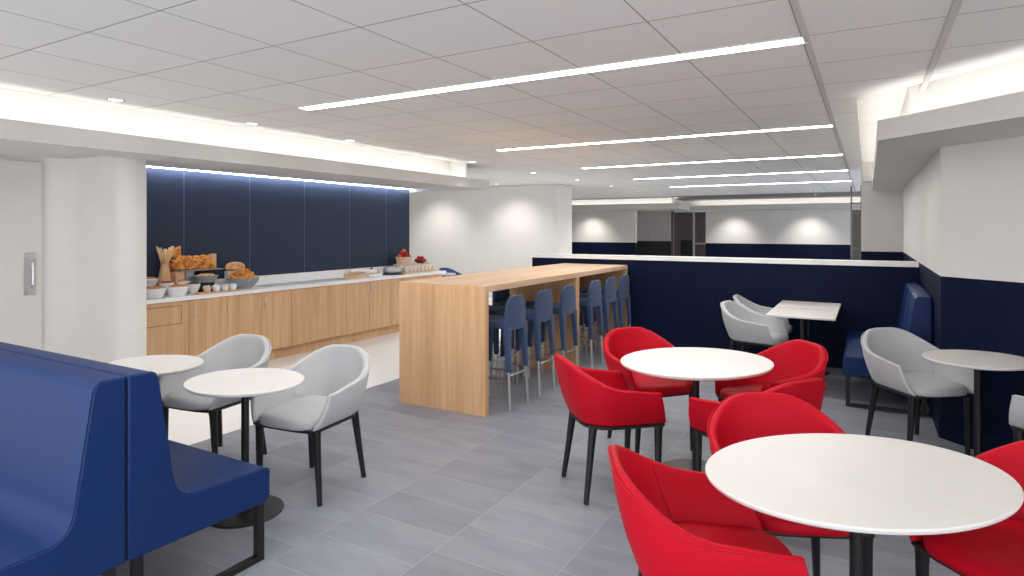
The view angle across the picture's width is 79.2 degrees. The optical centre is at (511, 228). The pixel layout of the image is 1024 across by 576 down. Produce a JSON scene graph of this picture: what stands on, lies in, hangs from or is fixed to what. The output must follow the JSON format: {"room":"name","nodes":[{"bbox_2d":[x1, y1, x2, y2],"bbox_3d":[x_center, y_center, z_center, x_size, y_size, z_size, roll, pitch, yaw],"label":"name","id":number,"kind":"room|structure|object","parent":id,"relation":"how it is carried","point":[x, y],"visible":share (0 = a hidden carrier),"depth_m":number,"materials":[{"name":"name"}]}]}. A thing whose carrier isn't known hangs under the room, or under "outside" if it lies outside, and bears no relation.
{"room":"eatery","nodes":[
{"label":"eatery","id":0,"kind":"room"},
{"bbox_2d":[0,154,146,362],"bbox_3d":[-5.236,0.455,3.614,1.220,2.250,5.450,0,0,30],"label":"wall","id":1,"kind":"structure","parent":0,"point":[94,209],"depth_m":5.75,"materials":[{"name":"white paint"}]},
{"bbox_2d":[0,159,41,349],"bbox_3d":[-4.670,0.472,5.301,0.077,2.195,1.140,0,0,30],"label":"door","id":2,"kind":"structure","parent":1,"relation":"in","point":[20,181],"depth_m":5.66,"materials":[{"name":"white paint"}]},
{"bbox_2d":[0,88,466,177],"bbox_3d":[-5.290,-0.870,6.188,5.060,0.420,9.860,0,0,30],"label":"cove","id":3,"kind":"structure","parent":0,"point":[14,105],"depth_m":5.76,"materials":[{"name":"white paint"}]},
{"bbox_2d":[0,118,488,192],"bbox_3d":[-3.804,-0.710,5.674,1.950,0.180,10.450,0,0,30],"label":"ceiling","id":4,"kind":"structure","parent":0,"point":[17,137],"depth_m":5.75,"materials":[{"name":"white paint"}]},
{"bbox_2d":[147,166,411,189],"bbox_3d":[-2.905,-0.664,8.289,0.014,0.009,4.880,0,0,30],"label":"recessed light","id":5,"kind":"object","parent":4,"relation":"in","point":[147,166],"visible":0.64,"depth_m":7.85,"materials":[{"name":"plastic"}]},
{"bbox_2d":[439,268,461,276],"bbox_3d":[-1.143,1.174,12.505,0.606,0.816,0.624,0,0,40],"label":"magazine","id":6,"kind":"object","parent":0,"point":[448,270],"visible":0.13,"depth_m":12.20,"materials":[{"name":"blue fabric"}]},
{"bbox_2d":[409,184,560,297],"bbox_3d":[-0.900,0.307,14.472,4.420,2.545,0.200,0,0,30],"label":"wall","id":7,"kind":"structure","parent":0,"point":[496,228],"depth_m":14.19,"materials":[{"name":"white paint"}]},
{"bbox_2d":[0,0,1023,200],"bbox_3d":[2.331,-0.990,10.079,14.400,0.040,24.200,0,0,30],"label":"ceiling","id":8,"kind":"structure","parent":0,"point":[227,62],"depth_m":3.84,"materials":[{"name":"tile"}]},
{"bbox_2d":[297,36,809,110],"bbox_3d":[-0.085,-0.967,4.062,3.674,0.010,0.120,0,0,30],"label":"recessed light","id":9,"kind":"object","parent":8,"relation":"in","point":[792,40],"visible":0.97,"depth_m":3.77,"materials":[{"name":"plastic"}]},
{"bbox_2d":[495,124,835,150],"bbox_3d":[1.420,-0.967,6.681,3.674,0.010,0.120,0,0,30],"label":"recessed light","id":10,"kind":"object","parent":8,"relation":"in","point":[827,125],"visible":0.93,"depth_m":6.51,"materials":[{"name":"plastic"}]},
{"bbox_2d":[582,154,841,168],"bbox_3d":[2.715,-0.967,8.935,3.674,0.010,0.120,0,0,30],"label":"recessed light","id":11,"kind":"object","parent":8,"relation":"in","point":[828,154],"visible":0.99,"depth_m":8.82,"materials":[{"name":"plastic"}]},
{"bbox_2d":[634,170,847,179],"bbox_3d":[3.951,-0.967,11.085,3.674,0.010,0.120,0,0,30],"label":"recessed light","id":12,"kind":"object","parent":8,"relation":"in","point":[829,170],"visible":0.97,"depth_m":10.96,"materials":[{"name":"plastic"}]},
{"bbox_2d":[674,180,850,186],"bbox_3d":[5.231,-0.967,13.314,3.674,0.010,0.120,0,0,30],"label":"recessed light","id":13,"kind":"object","parent":8,"relation":"in","point":[849,180],"visible":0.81,"depth_m":13.16,"materials":[{"name":"plastic"}]},
{"bbox_2d":[788,0,855,191],"bbox_3d":[3.774,-0.977,7.116,0.037,0.026,20.500,0,0,30],"label":"trim","id":14,"kind":"structure","parent":8,"relation":"attached to","point":[795,5],"depth_m":3.67,"materials":[{"name":"metal"}]},
{"bbox_2d":[918,0,962,92],"bbox_3d":[1.075,-0.977,1.205,0.037,0.026,7.560,0,0,30],"label":"trim","id":15,"kind":"structure","parent":8,"relation":"attached to","point":[955,6],"depth_m":3.18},
{"bbox_2d":[98,298,973,575],"bbox_3d":[2.829,1.610,10.946,14.400,0.060,26.200,0,0,30],"label":"floor","id":16,"kind":"structure","parent":0,"point":[442,492],"depth_m":3.77,"materials":[{"name":"tile"}]},
{"bbox_2d":[0,350,125,575],"bbox_3d":[-2.742,1.075,2.734,2.500,1.010,0.666,0,0,30],"label":"upholstered bench","id":17,"kind":"object","parent":16,"relation":"on","point":[63,426],"visible":1,"depth_m":2.35,"materials":[{"name":"leather"}]},
{"bbox_2d":[0,342,269,575],"bbox_3d":[-2.410,1.075,3.312,2.500,1.010,0.666,0,0,30],"label":"upholstered bench","id":18,"kind":"object","parent":16,"relation":"on","point":[175,491],"visible":0.52,"depth_m":2.56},
{"bbox_2d":[109,355,203,375],"bbox_3d":[-2.251,1.212,3.884,0.628,0.735,0.540,0,0,30],"label":"round table","id":19,"kind":"object","parent":16,"relation":"on","point":[161,365],"visible":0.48,"depth_m":3.89,"materials":[{"name":"white laminate"}]},
{"bbox_2d":[147,300,188,355],"bbox_3d":[-3.771,1.161,6.342,0.521,0.838,0.640,0,0,30],"label":"base cabinet","id":20,"kind":"object","parent":16,"relation":"on","point":[168,322],"visible":0.34,"depth_m":6.30,"materials":[{"name":"brown wood"}]},
{"bbox_2d":[189,296,226,355],"bbox_3d":[-3.487,1.161,6.807,0.551,0.838,0.450,0,0,30],"label":"base cabinet","id":21,"kind":"object","parent":16,"relation":"on","point":[207,316],"visible":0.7,"depth_m":6.66,"materials":[{"name":"brown wood"}]},
{"bbox_2d":[158,334,270,454],"bbox_3d":[-2.006,1.174,4.234,0.606,0.816,0.623,0,0,22],"label":"armchair","id":22,"kind":"object","parent":16,"relation":"on","point":[239,351],"visible":0.48,"depth_m":4.32,"materials":[{"name":"grey fabric"}]},
{"bbox_2d":[183,368,303,528],"bbox_3d":[-1.494,1.212,3.465,0.680,0.735,0.585,0,0,30],"label":"round table","id":23,"kind":"object","parent":16,"relation":"on","point":[243,383],"visible":0.86,"depth_m":3.42,"materials":[{"name":"white laminate"}]},
{"bbox_2d":[227,290,290,359],"bbox_3d":[-3.154,1.161,7.386,0.551,0.838,0.885,0,0,30],"label":"base cabinet","id":24,"kind":"object","parent":16,"relation":"on","point":[266,314],"visible":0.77,"depth_m":7.32,"materials":[{"name":"brown wood"}]},
{"bbox_2d":[251,344,370,506],"bbox_3d":[-1.217,1.174,3.835,0.606,0.816,0.623,0,0,23],"label":"armchair","id":25,"kind":"object","parent":16,"relation":"on","point":[331,392],"visible":0.88,"depth_m":3.81,"materials":[{"name":"grey fabric"}]},
{"bbox_2d":[287,284,345,355],"bbox_3d":[-2.717,1.161,8.178,0.520,0.838,0.925,0,0,30],"label":"base cabinet","id":26,"kind":"object","parent":16,"relation":"on","point":[318,314],"visible":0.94,"depth_m":8.02,"materials":[{"name":"brown wood"}]},
{"bbox_2d":[342,279,389,343],"bbox_3d":[-2.249,1.161,8.962,0.551,0.838,0.900,0,0,30],"label":"base cabinet","id":27,"kind":"object","parent":16,"relation":"on","point":[368,302],"visible":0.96,"depth_m":8.81,"materials":[{"name":"brown wood"}]},
{"bbox_2d":[386,274,441,333],"bbox_3d":[-1.701,1.161,9.915,0.551,0.838,1.300,0,0,30],"label":"base cabinet","id":28,"kind":"object","parent":16,"relation":"on","point":[394,283],"visible":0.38,"depth_m":9.35,"materials":[{"name":"brown wood"}]},
{"bbox_2d":[147,265,445,303],"bbox_3d":[-2.643,0.668,8.283,0.565,0.146,5.190,0,0,30],"label":"countertop","id":29,"kind":"structure","parent":28,"relation":"on","point":[266,283],"depth_m":8.11,"materials":[{"name":"white stone"}]},
{"bbox_2d":[147,286,166,298],"bbox_3d":[-3.628,0.638,6.271,0.236,0.122,0.236,0,0,30],"label":"serving bowl","id":30,"kind":"object","parent":29,"relation":"on","point":[155,292],"visible":0.84,"depth_m":6.21,"materials":[{"name":"white ceramic"}]},
{"bbox_2d":[157,263,171,285],"bbox_3d":[-3.746,0.531,6.679,0.169,0.335,0.169,0,0,30],"label":"vase","id":31,"kind":"object","parent":29,"relation":"on","point":[164,273],"visible":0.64,"depth_m":6.64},
{"bbox_2d":[166,285,189,296],"bbox_3d":[-3.506,0.639,6.484,0.207,0.118,0.244,0,0,30],"label":"serving dish","id":32,"kind":"object","parent":29,"relation":"on","point":[173,290],"visible":1,"depth_m":6.41,"materials":[{"name":"white ceramic"}]},
{"bbox_2d":[187,282,199,293],"bbox_3d":[-3.441,0.634,6.688,0.136,0.129,0.136,0,0,30],"label":"serving bowl","id":33,"kind":"object","parent":29,"relation":"on","point":[194,287],"visible":0.89,"depth_m":6.65,"materials":[{"name":"white ceramic"}]},
{"bbox_2d":[170,268,223,284],"bbox_3d":[-3.563,0.576,6.966,0.230,0.245,0.560,0,0,30],"label":"serving tray","id":34,"kind":"object","parent":29,"relation":"on","point":[182,274],"visible":0.43,"depth_m":6.79,"materials":[{"name":"grey metal"}]},
{"bbox_2d":[170,268,223,271],"bbox_3d":[-3.563,0.459,6.966,0.230,0.010,0.560,0,0,30],"label":"tray","id":35,"kind":"object","parent":34,"relation":"on","point":[199,270],"depth_m":6.93,"materials":[{"name":"grey metal"}]},
{"bbox_2d":[198,282,214,291],"bbox_3d":[-3.417,0.644,6.899,0.100,0.109,0.160,0,0,30],"label":"block","id":36,"kind":"object","parent":29,"relation":"on","point":[207,283],"visible":0.27,"depth_m":6.83,"materials":[{"name":"black paint"}]},
{"bbox_2d":[192,273,218,282],"bbox_3d":[-3.417,0.543,6.899,0.270,0.092,0.270,0,0,30],"label":"metal bowl","id":37,"kind":"object","parent":36,"relation":"on","point":[201,278],"visible":0.98,"depth_m":6.81,"materials":[{"name":"metal"}]},
{"bbox_2d":[193,289,240,294],"bbox_3d":[-3.247,0.692,6.825,0.120,0.014,0.500,0,0,30],"label":"serving board","id":38,"kind":"object","parent":29,"relation":"on","point":[228,290],"visible":0.84,"depth_m":6.78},
{"bbox_2d":[224,271,234,283],"bbox_3d":[-3.345,0.600,7.481,0.075,0.197,0.240,0,0,30],"label":"block","id":39,"kind":"object","parent":29,"relation":"on","point":[226,273],"visible":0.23,"depth_m":7.38,"materials":[{"name":"white ceramic"}]},
{"bbox_2d":[225,262,244,270],"bbox_3d":[-3.336,0.448,7.452,0.150,0.106,0.260,0,0,30],"label":"bread loaf","id":40,"kind":"object","parent":39,"relation":"on","point":[232,266],"visible":0.85,"depth_m":7.38,"materials":[{"name":"food"}]},
{"bbox_2d":[226,277,259,288],"bbox_3d":[-3.178,0.635,7.316,0.370,0.127,0.370,0,0,30],"label":"bowl","id":41,"kind":"object","parent":29,"relation":"on","point":[244,283],"visible":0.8,"depth_m":7.20,"materials":[{"name":"grey ceramic"}]},
{"bbox_2d":[155,265,394,285],"bbox_3d":[-2.946,0.647,8.301,0.020,0.104,4.920,0,0,30],"label":"backsplash","id":42,"kind":"structure","parent":29,"relation":"on","point":[265,279],"depth_m":8.45,"materials":[{"name":"white stone"}]},
{"bbox_2d":[254,278,345,286],"bbox_3d":[-2.732,0.710,8.161,0.330,0.017,1.470,0,0,30],"label":"tray","id":43,"kind":"object","parent":29,"relation":"on","point":[327,279],"depth_m":8.19,"materials":[{"name":"grey ceramic"}]},
{"bbox_2d":[345,275,368,278],"bbox_3d":[-2.216,0.685,8.850,0.170,0.026,0.360,0,0,18],"label":"cutting board","id":44,"kind":"object","parent":29,"relation":"on","point":[355,276],"visible":1,"depth_m":8.76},
{"bbox_2d":[382,264,402,274],"bbox_3d":[-1.848,0.622,9.550,0.340,0.154,0.340,0,0,30],"label":"chafing dish","id":45,"kind":"object","parent":29,"relation":"on","point":[389,270],"visible":0.99,"depth_m":9.44,"materials":[{"name":"metal"}]},
{"bbox_3d":[-3.671,0.674,6.567,0.090,0.049,0.120,0,0,30],"label":"block","id":46,"kind":"object","parent":29,"relation":"on","visible":0},
{"bbox_2d":[158,281,174,286],"bbox_3d":[-3.667,0.599,6.564,0.156,0.101,0.156,0,0,30],"label":"serving bowl","id":47,"kind":"object","parent":46,"relation":"on","point":[163,283],"visible":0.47,"depth_m":6.51,"materials":[{"name":"white ceramic"}]},
{"bbox_3d":[-3.810,0.651,6.456,0.140,0.094,0.140,0,0,30],"label":"block","id":48,"kind":"object","parent":29,"relation":"on","visible":0},
{"bbox_2d":[147,277,158,286],"bbox_3d":[-3.800,0.552,6.474,0.190,0.104,0.190,0,0,30],"label":"serving bowl","id":49,"kind":"object","parent":48,"relation":"on","point":[151,281],"visible":0.49,"depth_m":6.43,"materials":[{"name":"white ceramic"}]},
{"bbox_2d":[489,305,514,387],"bbox_3d":[-0.248,1.085,6.393,0.454,0.990,0.370,0,0,30],"label":"bar stool","id":50,"kind":"object","parent":16,"relation":"on","point":[493,310],"visible":0.11,"depth_m":6.16,"materials":[{"name":"fabric"}]},
{"bbox_2d":[489,294,528,411],"bbox_3d":[-0.123,1.085,5.607,0.454,0.990,0.370,0,0,30],"label":"bar stool","id":51,"kind":"object","parent":16,"relation":"on","point":[514,317],"visible":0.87,"depth_m":5.47,"materials":[{"name":"fabric"}]},
{"bbox_2d":[490,289,534,376],"bbox_3d":[0.031,1.085,6.879,0.454,0.990,0.370,0,0,30],"label":"bar stool","id":52,"kind":"object","parent":16,"relation":"on","point":[499,298],"visible":0.25,"depth_m":6.84,"materials":[{"name":"fabric"}]},
{"bbox_2d":[399,263,627,416],"bbox_3d":[0.257,1.030,6.961,0.932,1.100,3.547,0,0,30],"label":"bar table","id":53,"kind":"object","parent":16,"relation":"on","point":[444,321],"visible":0.75,"depth_m":5.52,"materials":[{"name":"brown wood"}]},
{"bbox_2d":[499,289,555,396],"bbox_3d":[0.156,1.085,6.092,0.454,0.990,0.370,0,0,30],"label":"bar stool","id":54,"kind":"object","parent":16,"relation":"on","point":[542,311],"visible":0.86,"depth_m":6.02,"materials":[{"name":"fabric"}]},
{"bbox_2d":[527,285,577,378],"bbox_3d":[0.435,1.085,6.578,0.454,0.990,0.370,0,0,30],"label":"bar stool","id":55,"kind":"object","parent":16,"relation":"on","point":[567,305],"visible":0.8,"depth_m":6.52,"materials":[{"name":"fabric"}]},
{"bbox_2d":[579,291,583,351],"bbox_3d":[0.644,1.085,7.945,0.454,0.990,0.370,0,0,30],"label":"bar stool","id":56,"kind":"object","parent":16,"relation":"on","point":[581,315],"visible":0.09,"depth_m":7.97,"materials":[{"name":"fabric"}]},
{"bbox_2d":[579,288,596,349],"bbox_3d":[0.868,1.085,8.336,0.454,0.990,0.370,0,0,30],"label":"bar stool","id":57,"kind":"object","parent":16,"relation":"on","point":[582,290],"visible":0.08,"depth_m":8.14,"materials":[{"name":"blue plastic"}]},
{"bbox_2d":[579,280,603,368],"bbox_3d":[0.798,1.085,7.211,0.454,0.990,0.370,0,0,30],"label":"bar stool","id":58,"kind":"object","parent":16,"relation":"on","point":[593,299],"visible":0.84,"depth_m":7.04,"materials":[{"name":"blue plastic"}]},
{"bbox_2d":[579,277,617,352],"bbox_3d":[1.048,1.085,7.644,0.454,0.990,0.370,0,0,30],"label":"bar stool","id":59,"kind":"object","parent":16,"relation":"on","point":[609,295],"visible":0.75,"depth_m":7.55,"materials":[{"name":"fabric"}]},
{"bbox_2d":[553,353,665,504],"bbox_3d":[0.581,1.174,3.803,0.624,0.816,0.606,0,0,-13],"label":"armchair","id":60,"kind":"object","parent":16,"relation":"on","point":[598,399],"visible":1,"depth_m":3.57,"materials":[{"name":"red fabric"}]},
{"bbox_2d":[593,274,630,346],"bbox_3d":[1.292,1.085,8.069,0.454,0.990,0.370,0,0,30],"label":"bar stool","id":61,"kind":"object","parent":16,"relation":"on","point":[622,292],"visible":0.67,"depth_m":7.95,"materials":[{"name":"fabric"}]},
{"bbox_2d":[602,327,692,453],"bbox_3d":[1.000,1.174,4.558,0.606,0.816,0.623,0,0,-19],"label":"armchair","id":62,"kind":"object","parent":16,"relation":"on","point":[619,342],"visible":0.47,"depth_m":4.52,"materials":[{"name":"red fabric"}]},
{"bbox_2d":[681,240,692,255],"bbox_3d":[6.303,0.990,22.351,0.420,1.180,0.040,0,0,30],"label":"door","id":63,"kind":"structure","parent":16,"relation":"on","point":[686,245],"depth_m":22.32,"materials":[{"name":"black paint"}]},
{"bbox_2d":[693,212,694,256],"bbox_3d":[6.501,0.480,22.134,0.060,2.200,0.060,0,0,30],"label":"trim","id":64,"kind":"structure","parent":16,"relation":"on","point":[693,212],"depth_m":22.10,"materials":[{"name":"grey paint"}]},
{"bbox_2d":[620,347,773,472],"bbox_3d":[1.181,1.212,3.972,0.907,0.735,0.982,0,0,30],"label":"round table","id":65,"kind":"object","parent":16,"relation":"on","point":[697,364],"visible":0.8,"depth_m":3.95,"materials":[{"name":"white laminate"}]},
{"bbox_2d":[607,445,808,575],"bbox_3d":[0.641,1.174,2.083,0.623,0.816,0.606,0,0,4],"label":"armchair","id":66,"kind":"object","parent":16,"relation":"on","point":[676,522],"visible":0.94,"depth_m":1.98,"materials":[{"name":"red fabric"}]},
{"bbox_2d":[720,300,788,351],"bbox_3d":[2.511,1.174,6.430,0.624,0.816,0.606,0,0,40],"label":"armchair","id":67,"kind":"object","parent":16,"relation":"on","point":[745,326],"visible":0.94,"depth_m":6.34,"materials":[{"name":"grey fabric"}]},
{"bbox_2d":[689,378,826,471],"bbox_3d":[1.361,1.174,3.417,0.606,0.816,0.623,0,0,-26],"label":"armchair","id":68,"kind":"object","parent":16,"relation":"on","point":[811,391],"visible":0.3,"depth_m":3.34,"materials":[{"name":"red fabric"}]},
{"bbox_2d":[733,294,792,352],"bbox_3d":[2.866,1.174,7.080,0.623,0.816,0.606,0,0,28],"label":"armchair","id":69,"kind":"object","parent":16,"relation":"on","point":[744,302],"visible":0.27,"depth_m":7.31,"materials":[{"name":"grey fabric"}]},
{"bbox_2d":[715,339,827,401],"bbox_3d":[1.740,1.174,4.146,0.623,0.816,0.606,0,0,-15],"label":"armchair","id":70,"kind":"object","parent":16,"relation":"on","point":[793,360],"visible":0.47,"depth_m":4.27,"materials":[{"name":"red fabric"}]},
{"bbox_2d":[707,392,874,575],"bbox_3d":[1.156,1.174,2.616,0.606,0.816,0.623,0,0,5],"label":"armchair","id":71,"kind":"object","parent":16,"relation":"on","point":[740,417],"visible":0.25,"depth_m":2.83,"materials":[{"name":"red fabric"}]},
{"bbox_2d":[765,307,837,388],"bbox_3d":[2.913,1.209,6.204,0.610,0.742,0.664,0,0,30],"label":"rectangular table","id":72,"kind":"object","parent":16,"relation":"on","point":[802,314],"visible":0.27,"depth_m":6.14,"materials":[{"name":"white laminate"}]},
{"bbox_2d":[775,300,840,375],"bbox_3d":[3.279,1.209,6.841,0.610,0.742,0.664,0,0,30],"label":"rectangular table","id":73,"kind":"object","parent":16,"relation":"on","point":[783,304],"visible":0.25,"depth_m":6.82,"materials":[{"name":"white laminate"}]},
{"bbox_2d":[850,186,860,259],"bbox_3d":[7.390,0.330,13.284,0.220,2.500,0.060,0,0,30],"label":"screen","id":74,"kind":"object","parent":16,"relation":"on","point":[851,202],"visible":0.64,"depth_m":13.30,"materials":[{"name":"metal"}]},
{"bbox_2d":[705,433,1023,575],"bbox_3d":[1.195,1.212,2.150,0.946,0.735,0.946,0,0,30],"label":"table","id":75,"kind":"object","parent":16,"relation":"on","point":[857,485],"visible":1,"depth_m":2.07,"materials":[{"name":"white laminate"}]},
{"bbox_2d":[843,282,931,415],"bbox_3d":[3.648,1.075,6.075,0.666,1.010,1.660,0,0,30],"label":"upholstered bench","id":76,"kind":"object","parent":16,"relation":"on","point":[915,315],"visible":0.48,"depth_m":5.47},
{"bbox_2d":[861,327,973,455],"bbox_3d":[2.935,1.174,4.529,0.606,0.816,0.623,0,0,-7],"label":"armchair","id":77,"kind":"object","parent":16,"relation":"on","point":[893,357],"visible":0.9,"depth_m":4.52,"materials":[{"name":"grey fabric"}]},
{"bbox_2d":[909,440,1023,575],"bbox_3d":[1.791,1.174,2.125,0.624,0.816,0.606,0,0,-15],"label":"armchair","id":78,"kind":"object","parent":16,"relation":"on","point":[997,549],"visible":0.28,"depth_m":2.15,"materials":[{"name":"red fabric"}]},
{"bbox_2d":[922,349,1023,456],"bbox_3d":[3.049,1.212,4.052,0.615,0.735,0.631,0,0,30],"label":"round table","id":79,"kind":"object","parent":16,"relation":"on","point":[976,360],"visible":0.74,"depth_m":4.03,"materials":[{"name":"white laminate"}]},
{"bbox_2d":[1009,395,1023,441],"bbox_3d":[3.199,1.174,3.406,0.606,0.816,0.623,0,0,-17],"label":"armchair","id":80,"kind":"object","parent":16,"relation":"on","point":[1016,411],"visible":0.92,"depth_m":3.53,"materials":[{"name":"grey fabric"}]},
{"bbox_2d":[561,185,571,253],"bbox_3d":[1.121,0.307,13.755,0.200,2.545,0.570,0,0,30],"label":"wall","id":81,"kind":"structure","parent":0,"point":[566,191],"depth_m":13.70,"materials":[{"name":"white paint"}]},
{"bbox_2d":[572,210,636,254],"bbox_3d":[2.840,0.307,21.262,2.940,2.545,0.200,0,0,30],"label":"wall","id":82,"kind":"structure","parent":0,"point":[593,232],"depth_m":20.96,"materials":[{"name":"white paint"}]},
{"bbox_2d":[637,211,670,255],"bbox_3d":[4.772,0.307,21.824,1.730,2.545,0.200,0,0,30],"label":"wall","id":83,"kind":"structure","parent":0,"point":[653,227],"depth_m":21.59,"materials":[{"name":"grey paint"}]},
{"bbox_2d":[671,211,673,255],"bbox_3d":[5.535,0.480,21.316,0.080,2.200,0.080,0,0,30],"label":"trim","id":84,"kind":"structure","parent":83,"relation":"attached to","point":[672,212],"depth_m":21.28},
{"bbox_2d":[674,212,705,256],"bbox_3d":[6.542,0.307,23.229,2.600,2.545,0.200,0,0,30],"label":"wall","id":85,"kind":"structure","parent":0,"point":[683,221],"depth_m":23.05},
{"bbox_2d":[572,203,860,212],"bbox_3d":[6.529,-0.705,20.497,10.700,0.170,4.550,0,0,30],"label":"ceiling","id":86,"kind":"structure","parent":0,"point":[676,207],"depth_m":19.68,"materials":[{"name":"white paint"}]},
{"bbox_2d":[572,197,860,205],"bbox_3d":[6.155,-0.812,19.847,10.700,0.305,2.250,0,0,30],"label":"ceiling","id":87,"kind":"structure","parent":0,"point":[835,199],"depth_m":19.91,"materials":[{"name":"white paint"}]},
{"bbox_2d":[532,257,918,359],"bbox_3d":[2.384,0.996,7.915,4.708,1.168,0.200,0,0,30],"label":"wall","id":88,"kind":"structure","parent":0,"point":[679,302],"depth_m":7.52,"materials":[{"name":"blue paint"}]},
{"bbox_2d":[530,253,918,266],"bbox_3d":[2.375,0.385,7.920,4.728,0.054,0.240,0,0,30],"label":"trim","id":89,"kind":"structure","parent":88,"relation":"on","point":[537,255],"depth_m":7.56,"materials":[{"name":"white stone"}]},
{"bbox_2d":[672,344,842,368],"bbox_3d":[2.990,1.530,7.444,3.167,0.100,0.012,0,0,30],"label":"baseboard","id":90,"kind":"structure","parent":88,"relation":"attached to","point":[833,363],"depth_m":7.07,"materials":[{"name":"blue paint"}]},
{"bbox_2d":[706,209,849,259],"bbox_3d":[8.699,0.307,20.490,4.430,2.545,0.200,0,0,30],"label":"wall","id":91,"kind":"structure","parent":0,"point":[787,234],"depth_m":20.34,"materials":[{"name":"white paint"}]},
{"bbox_2d":[852,210,860,259],"bbox_3d":[11.738,0.307,20.128,1.500,2.545,0.200,0,0,30],"label":"wall","id":92,"kind":"structure","parent":0,"point":[856,217],"depth_m":20.27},
{"bbox_2d":[861,169,902,260],"bbox_3d":[5.950,0.307,9.844,0.690,2.545,0.200,0,0,30],"label":"wall","id":93,"kind":"structure","parent":0,"point":[881,210],"depth_m":9.79,"materials":[{"name":"white paint"}]},
{"bbox_2d":[903,147,940,417],"bbox_3d":[4.725,0.307,7.140,0.120,2.545,5.710,0,0,30],"label":"wall","id":94,"kind":"structure","parent":0,"point":[922,194],"depth_m":5.73,"materials":[{"name":"white paint"}]},
{"bbox_2d":[927,399,1013,452],"bbox_3d":[3.882,1.506,3.183,1.193,0.148,6.904,0,0,-2],"label":"baseboard","id":95,"kind":"structure","parent":94,"relation":"attached to","point":[948,430],"depth_m":4.56,"materials":[{"name":"blue paint"}]},
{"bbox_2d":[857,57,1023,181],"bbox_3d":[3.846,-0.880,5.214,2.280,0.440,9.948,0,0,12],"label":"ceiling","id":96,"kind":"structure","parent":0,"point":[1004,78],"depth_m":4.28,"materials":[{"name":"white paint"}]},
{"bbox_2d":[872,91,1023,189],"bbox_3d":[4.028,-0.690,5.074,2.638,0.140,10.000,0,0,10],"label":"ceiling","id":97,"kind":"structure","parent":0,"point":[904,144],"depth_m":4.10,"materials":[{"name":"white paint"}]},
{"bbox_2d":[941,136,1023,440],"bbox_3d":[3.987,0.307,2.242,0.141,2.545,5.119,0,0,-15],"label":"wall","id":98,"kind":"structure","parent":0,"point":[982,183],"depth_m":4.36,"materials":[{"name":"white paint"}]},
{"bbox_3d":[-3.075,0.410,8.363,0.235,2.340,4.940,0,0,30],"label":"wall","id":99,"kind":"structure","parent":0,"visible":0},
{"bbox_2d":[147,166,183,283],"bbox_3d":[-3.954,-0.025,6.582,0.014,1.450,0.955,0,0,30],"label":"wall panel","id":100,"kind":"object","parent":99,"relation":"attached to","point":[165,187],"visible":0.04,"depth_m":6.79,"materials":[{"name":"blue stone"}]},
{"bbox_2d":[184,169,248,280],"bbox_3d":[-3.499,-0.025,7.373,0.014,1.450,0.850,0,0,30],"label":"wall panel","id":101,"kind":"object","parent":99,"relation":"attached to","point":[216,205],"visible":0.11,"depth_m":7.37,"materials":[{"name":"blue stone"}]},
{"bbox_2d":[249,176,249,268],"bbox_3d":[-3.285,-0.025,7.746,0.014,1.450,0.009,0,0,30],"label":"trim","id":102,"kind":"structure","parent":99,"relation":"attached to","point":[249,176],"depth_m":7.74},
{"bbox_2d":[250,175,303,275],"bbox_3d":[-3.068,-0.025,8.123,0.014,1.450,0.860,0,0,30],"label":"wall panel","id":103,"kind":"object","parent":99,"relation":"attached to","point":[276,204],"visible":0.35,"depth_m":8.09,"materials":[{"name":"blue stone"}]},
{"bbox_2d":[304,181,304,271],"bbox_3d":[-2.852,-0.025,8.501,0.014,1.450,0.009,0,0,30],"label":"trim","id":104,"kind":"structure","parent":99,"relation":"attached to","point":[304,181],"depth_m":8.49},
{"bbox_2d":[305,180,348,271],"bbox_3d":[-2.639,-0.025,8.869,0.014,1.450,0.840,0,0,30],"label":"wall panel","id":105,"kind":"object","parent":99,"relation":"attached to","point":[326,204],"visible":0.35,"depth_m":8.84,"materials":[{"name":"blue stone"}]},
{"bbox_2d":[349,184,349,268],"bbox_3d":[-2.428,-0.025,9.238,0.014,1.450,0.009,0,0,30],"label":"trim","id":106,"kind":"structure","parent":99,"relation":"attached to","point":[349,184],"depth_m":9.23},
{"bbox_2d":[350,184,385,268],"bbox_3d":[-2.227,-0.025,9.586,0.014,1.450,0.795,0,0,30],"label":"wall panel","id":107,"kind":"object","parent":99,"relation":"attached to","point":[367,203],"visible":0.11,"depth_m":9.56,"materials":[{"name":"blue stone"}]},
{"bbox_2d":[386,188,408,265],"bbox_3d":[-1.880,-0.025,10.191,0.014,1.450,0.580,0,0,30],"label":"wall panel","id":108,"kind":"object","parent":99,"relation":"attached to","point":[397,200],"visible":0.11,"depth_m":10.15,"materials":[{"name":"blue stone"}]},
{"bbox_3d":[-3.717,0.392,6.809,0.122,0.054,0.071,-1,-28,7],"label":"croissant","id":109,"kind":"object","parent":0,"visible":0},
{"label":"croissant","id":110,"kind":"object","parent":109,"relation":"on","visible":0},
{"bbox_3d":[-3.687,0.320,6.818,0.122,0.054,0.071,10,14,32],"label":"croissant","id":111,"kind":"object","parent":110,"relation":"on","visible":0},
{"bbox_2d":[171,246,180,257],"bbox_3d":[-3.696,0.249,6.814,0.020,0.128,0.099,0,0,43],"label":"flatbread","id":112,"kind":"object","parent":111,"relation":"on","point":[177,250],"visible":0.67,"depth_m":6.81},
{"bbox_3d":[-1.686,0.633,10.142,0.086,0.102,0.086,0,0,30],"label":"dessert cup","id":113,"kind":"object","parent":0,"visible":0},
{"bbox_2d":[391,262,427,265],"bbox_3d":[-1.664,0.574,10.171,0.180,0.014,0.760,0,0,30],"label":"serving board","id":114,"kind":"object","parent":113,"relation":"on","point":[424,262],"visible":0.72,"depth_m":10.02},
{"bbox_2d":[395,257,411,263],"bbox_3d":[-1.750,0.507,10.001,0.270,0.117,0.270,0,0,30],"label":"fruit bowl","id":115,"kind":"object","parent":114,"relation":"on","point":[399,260],"visible":0.93,"depth_m":9.90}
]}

